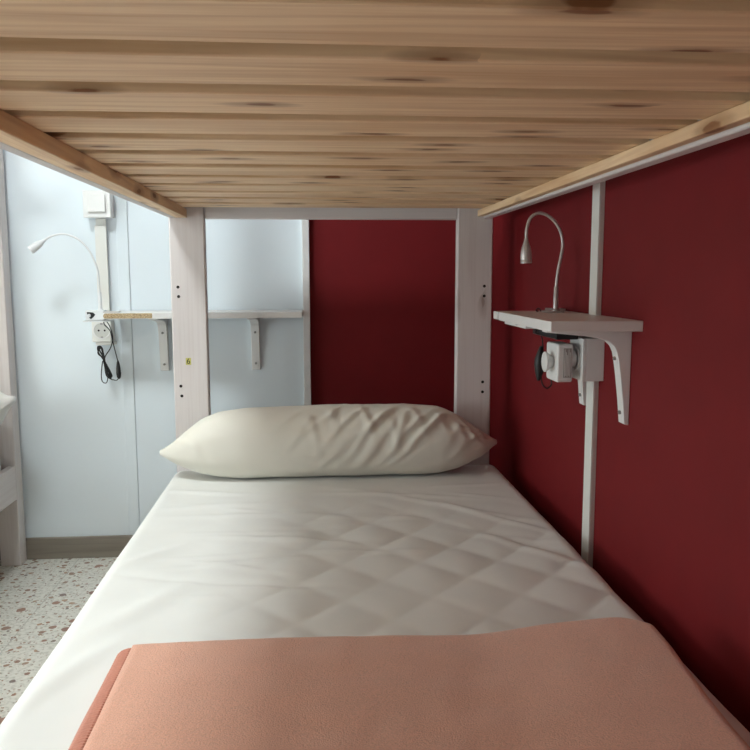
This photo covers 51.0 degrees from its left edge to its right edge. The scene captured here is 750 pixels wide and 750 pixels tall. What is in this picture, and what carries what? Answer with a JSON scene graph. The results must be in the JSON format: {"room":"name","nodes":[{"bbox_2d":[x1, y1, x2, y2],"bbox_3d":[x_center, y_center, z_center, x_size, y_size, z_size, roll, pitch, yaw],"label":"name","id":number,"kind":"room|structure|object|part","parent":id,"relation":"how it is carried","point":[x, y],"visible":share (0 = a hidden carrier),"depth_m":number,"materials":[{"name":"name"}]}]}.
{"room":"dormitory","nodes":[
{"label":"dormitory","id":0,"kind":"room"},
{"bbox_2d":[0,557,117,723],"bbox_3d":[-0.743,0.911,0.535,2.820,0.050,4.550,-1,7,-4],"label":"floor","id":1,"kind":"structure","parent":0,"point":[40,599],"depth_m":2.25,"materials":[{"name":"stone"}]},
{"bbox_2d":[0,148,26,565],"bbox_3d":[-1.593,-0.111,1.495,1.002,1.744,2.034,-1,7,-4],"label":"bunk bed","id":2,"kind":"object","parent":1,"relation":"on","point":[13,552],"visible":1,"depth_m":2.54,"materials":[{"name":"white wood"}]},
{"bbox_3d":[-1.103,0.469,1.606,0.022,0.112,1.925,-1,7,-4],"label":"rail","id":3,"kind":"part","parent":2,"relation":"part of","materials":[{"name":"white wood"}]},
{"bbox_3d":[-1.586,0.424,1.552,0.947,0.130,1.875,-1,7,-4],"label":"mattress","id":4,"kind":"object","parent":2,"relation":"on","visible":0},
{"bbox_2d":[0,392,15,424],"bbox_3d":[-1.440,0.152,2.372,0.692,0.205,0.262,-1,7,-4],"label":"pillow","id":5,"kind":"object","parent":4,"relation":"on","point":[6,401],"visible":1,"depth_m":2.37,"materials":[{"name":"white fabric"}]},
{"bbox_2d":[0,0,749,472],"bbox_3d":[-0.027,-0.066,1.107,0.936,1.744,2.462,-1,7,-4],"label":"bunk bed","id":6,"kind":"object","parent":1,"relation":"on","point":[471,113],"visible":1,"depth_m":0.89,"materials":[{"name":"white wood"}]},
{"bbox_3d":[-0.484,-0.364,1.033,0.022,0.132,2.389,-1,7,-4],"label":"rail","id":7,"kind":"part","parent":6,"relation":"part of","materials":[{"name":"brown wood"}]},
{"bbox_3d":[-0.536,-0.210,2.275,0.100,1.744,0.036,-1,7,-4],"label":"post","id":8,"kind":"part","parent":6,"relation":"part of","materials":[{"name":"white wood"}]},
{"bbox_3d":[-0.124,-0.522,2.268,0.728,0.145,0.024,-1,7,-4],"label":"headboard rail","id":9,"kind":"part","parent":6,"relation":"part of","materials":[{"name":"white wood"}]},
{"bbox_2d":[0,465,749,749],"bbox_3d":[-0.018,0.488,1.177,0.963,0.163,2.362,-1,7,-4],"label":"mattress","id":10,"kind":"object","parent":6,"relation":"on","point":[458,551],"visible":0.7,"depth_m":1.48,"materials":[{"name":"white fabric"}]},
{"bbox_2d":[160,403,496,477],"bbox_3d":[-0.124,0.181,2.219,0.954,0.197,0.208,-1,7,-4],"label":"pillow","id":11,"kind":"object","parent":10,"relation":"on","point":[324,439],"visible":1,"depth_m":2.14,"materials":[{"name":"beige fabric"}]},
{"bbox_2d":[68,617,749,749],"bbox_3d":[0.049,0.434,0.783,0.798,0.052,0.778,-1,7,-4],"label":"blanket","id":12,"kind":"object","parent":10,"relation":"on","point":[610,683],"visible":1,"depth_m":0.98,"materials":[{"name":"pink fabric"}]},
{"bbox_3d":[0.293,-0.220,2.339,0.105,1.744,0.036,-1,7,-4],"label":"post","id":13,"kind":"part","parent":6,"relation":"part of","materials":[{"name":"white wood"}]},
{"bbox_3d":[0.422,-0.375,1.104,0.024,0.132,2.389,-1,7,-4],"label":"rail","id":14,"kind":"part","parent":6,"relation":"part of","materials":[{"name":"brown wood"}]},
{"bbox_2d":[3,150,455,537],"bbox_3d":[-0.920,-0.650,2.575,2.620,2.544,0.100,-1,7,-4],"label":"wall","id":15,"kind":"structure","parent":0,"point":[72,424],"depth_m":2.63,"materials":[{"name":"white paint"}]},
{"bbox_2d":[0,535,132,559],"bbox_3d":[-1.229,0.587,2.648,1.986,0.073,0.014,-1,7,-4],"label":"baseboard","id":16,"kind":"structure","parent":15,"relation":"attached to","point":[110,545],"depth_m":2.66,"materials":[{"name":"grey laminate"}]},
{"bbox_2d":[82,190,113,217],"bbox_3d":[-0.885,-0.545,2.514,0.086,0.086,0.053,-1,7,-4],"label":"light switch","id":17,"kind":"object","parent":15,"relation":"attached to","point":[96,203],"visible":0.87,"depth_m":2.49,"materials":[{"name":"white plastic"}]},
{"bbox_2d":[95,218,109,310],"bbox_3d":[-0.886,-0.345,2.557,0.036,0.324,0.016,-1,7,-4],"label":"duct","id":18,"kind":"object","parent":15,"relation":"attached to","point":[100,227],"visible":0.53,"depth_m":2.54,"materials":[{"name":"beige plastic"}]},
{"bbox_2d":[92,319,116,344],"bbox_3d":[-0.885,-0.140,2.567,0.067,0.083,0.049,-1,7,-4],"label":"power socket","id":19,"kind":"object","parent":15,"relation":"attached to","point":[101,335],"visible":0.89,"depth_m":2.54,"materials":[{"name":"beige plastic"}]},
{"bbox_2d":[115,196,139,534],"bbox_3d":[-0.823,-0.681,2.527,0.036,2.471,0.002,-1,7,-4],"label":"trim","id":20,"kind":"structure","parent":15,"relation":"attached to","point":[120,204],"depth_m":2.61,"materials":[{"name":"white laminate"}]},
{"bbox_2d":[103,310,302,370],"bbox_3d":[-0.537,-0.104,2.532,0.607,0.201,0.181,-1,7,-4],"label":"wall shelf","id":21,"kind":"object","parent":15,"relation":"attached to","point":[161,317],"visible":0.99,"depth_m":2.50,"materials":[{"name":"white wood"}]},
{"bbox_2d":[28,233,120,383],"bbox_3d":[-0.928,-0.202,2.477,0.262,0.478,0.144,-1,7,-4],"label":"reading lamp","id":22,"kind":"object","parent":21,"relation":"attached to","point":[90,315],"visible":0.98,"depth_m":2.42,"materials":[{"name":"white metal"}]},
{"bbox_3d":[-0.851,-0.227,2.432,0.018,0.057,0.018,-1,7,-4],"label":"stem","id":23,"kind":"part","parent":22,"relation":"part of","materials":[{"name":"white metal"}]},
{"bbox_3d":[-0.854,-0.116,2.513,0.033,0.151,0.087,-2,7,-18],"label":"cord","id":24,"kind":"part","parent":22,"relation":"part of","materials":[{"name":"black plastic"}]},
{"bbox_3d":[-0.817,-0.196,2.442,0.046,0.004,0.040,-1,7,-4],"label":"clamp plate","id":25,"kind":"part","parent":22,"relation":"part of","materials":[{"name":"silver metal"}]},
{"bbox_2d":[116,361,120,378],"bbox_3d":[-0.835,-0.017,2.558,0.015,0.060,0.015,-1,7,-4],"label":"switch","id":26,"kind":"object","parent":22,"relation":"attached to","point":[118,370],"depth_m":2.55,"materials":[{"name":"black plastic"}]},
{"bbox_2d":[302,220,310,404],"bbox_3d":[-0.230,-0.652,2.578,0.024,2.544,0.042,-1,7,-4],"label":"trim","id":27,"kind":"structure","parent":15,"relation":"attached to","point":[305,223],"depth_m":2.61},
{"bbox_2d":[489,133,749,731],"bbox_3d":[0.610,-0.392,0.479,0.100,2.544,4.550,-1,7,-4],"label":"wall","id":28,"kind":"structure","parent":0,"point":[671,540],"depth_m":1.36,"materials":[{"name":"red paint"}]},
{"bbox_2d":[494,311,642,424],"bbox_3d":[0.386,-0.025,1.665,0.172,0.202,0.457,-1,7,-4],"label":"wall shelf","id":29,"kind":"object","parent":28,"relation":"attached to","point":[616,332],"visible":0.83,"depth_m":1.49,"materials":[{"name":"white wood"}]},
{"bbox_2d":[520,212,577,388],"bbox_3d":[0.389,-0.166,1.759,0.124,0.395,0.260,-1,7,-4],"label":"reading lamp","id":30,"kind":"object","parent":29,"relation":"on","point":[526,252],"visible":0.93,"depth_m":1.75,"materials":[{"name":"silver metal"}]},
{"bbox_2d":[534,346,543,380],"bbox_3d":[0.370,-0.026,1.765,0.025,0.078,0.024,-1,7,-4],"label":"switch","id":31,"kind":"object","parent":30,"relation":"attached to","point":[537,361],"depth_m":1.76,"materials":[{"name":"black plastic"}]},
{"bbox_3d":[0.380,-0.040,1.771,0.042,0.142,0.018,-1,7,-4],"label":"cord","id":32,"kind":"part","parent":30,"relation":"part of","materials":[{"name":"black plastic"}]},
{"bbox_3d":[0.402,-0.144,1.781,0.040,0.004,0.053,-1,7,-4],"label":"clamp plate","id":33,"kind":"part","parent":30,"relation":"part of","materials":[{"name":"silver metal"}]},
{"bbox_3d":[0.408,-0.172,1.775,0.018,0.057,0.018,-1,7,-4],"label":"stem","id":34,"kind":"part","parent":30,"relation":"part of","materials":[{"name":"silver metal"}]},
{"bbox_2d":[570,336,604,380],"bbox_3d":[0.447,-0.036,1.669,0.050,0.088,0.084,-1,7,-4],"label":"box","id":35,"kind":"object","parent":28,"relation":"attached to","point":[589,366],"visible":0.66,"depth_m":1.63,"materials":[{"name":"white plastic"}]},
{"bbox_2d":[541,341,576,381],"bbox_3d":[0.389,-0.029,1.669,0.065,0.080,0.082,-1,7,-4],"label":"plug adapter","id":36,"kind":"object","parent":35,"relation":"attached to","point":[559,359],"visible":1,"depth_m":1.64,"materials":[{"name":"white plastic"}]},
{"bbox_3d":[0.367,-0.028,1.663,0.019,0.043,0.043,-1,7,-4],"label":"knob","id":37,"kind":"part","parent":36,"relation":"part of","materials":[{"name":"white plastic"}]},
{"bbox_3d":[0.430,-0.036,1.667,0.008,0.088,0.084,-1,7,-4],"label":"plate","id":38,"kind":"part","parent":35,"relation":"part of","materials":[{"name":"white plastic"}]},
{"bbox_2d":[581,381,598,567],"bbox_3d":[0.466,0.368,1.723,0.013,0.728,0.041,-1,7,-4],"label":"duct","id":39,"kind":"object","parent":28,"relation":"attached to","point":[592,387],"visible":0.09,"depth_m":1.69,"materials":[{"name":"beige plastic"}]},
{"bbox_2d":[589,181,604,314],"bbox_3d":[0.463,-0.961,1.557,0.013,1.681,0.041,-1,7,-4],"label":"duct","id":40,"kind":"object","parent":28,"relation":"attached to","point":[598,197],"visible":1,"depth_m":1.63,"materials":[{"name":"beige plastic"}]}
]}

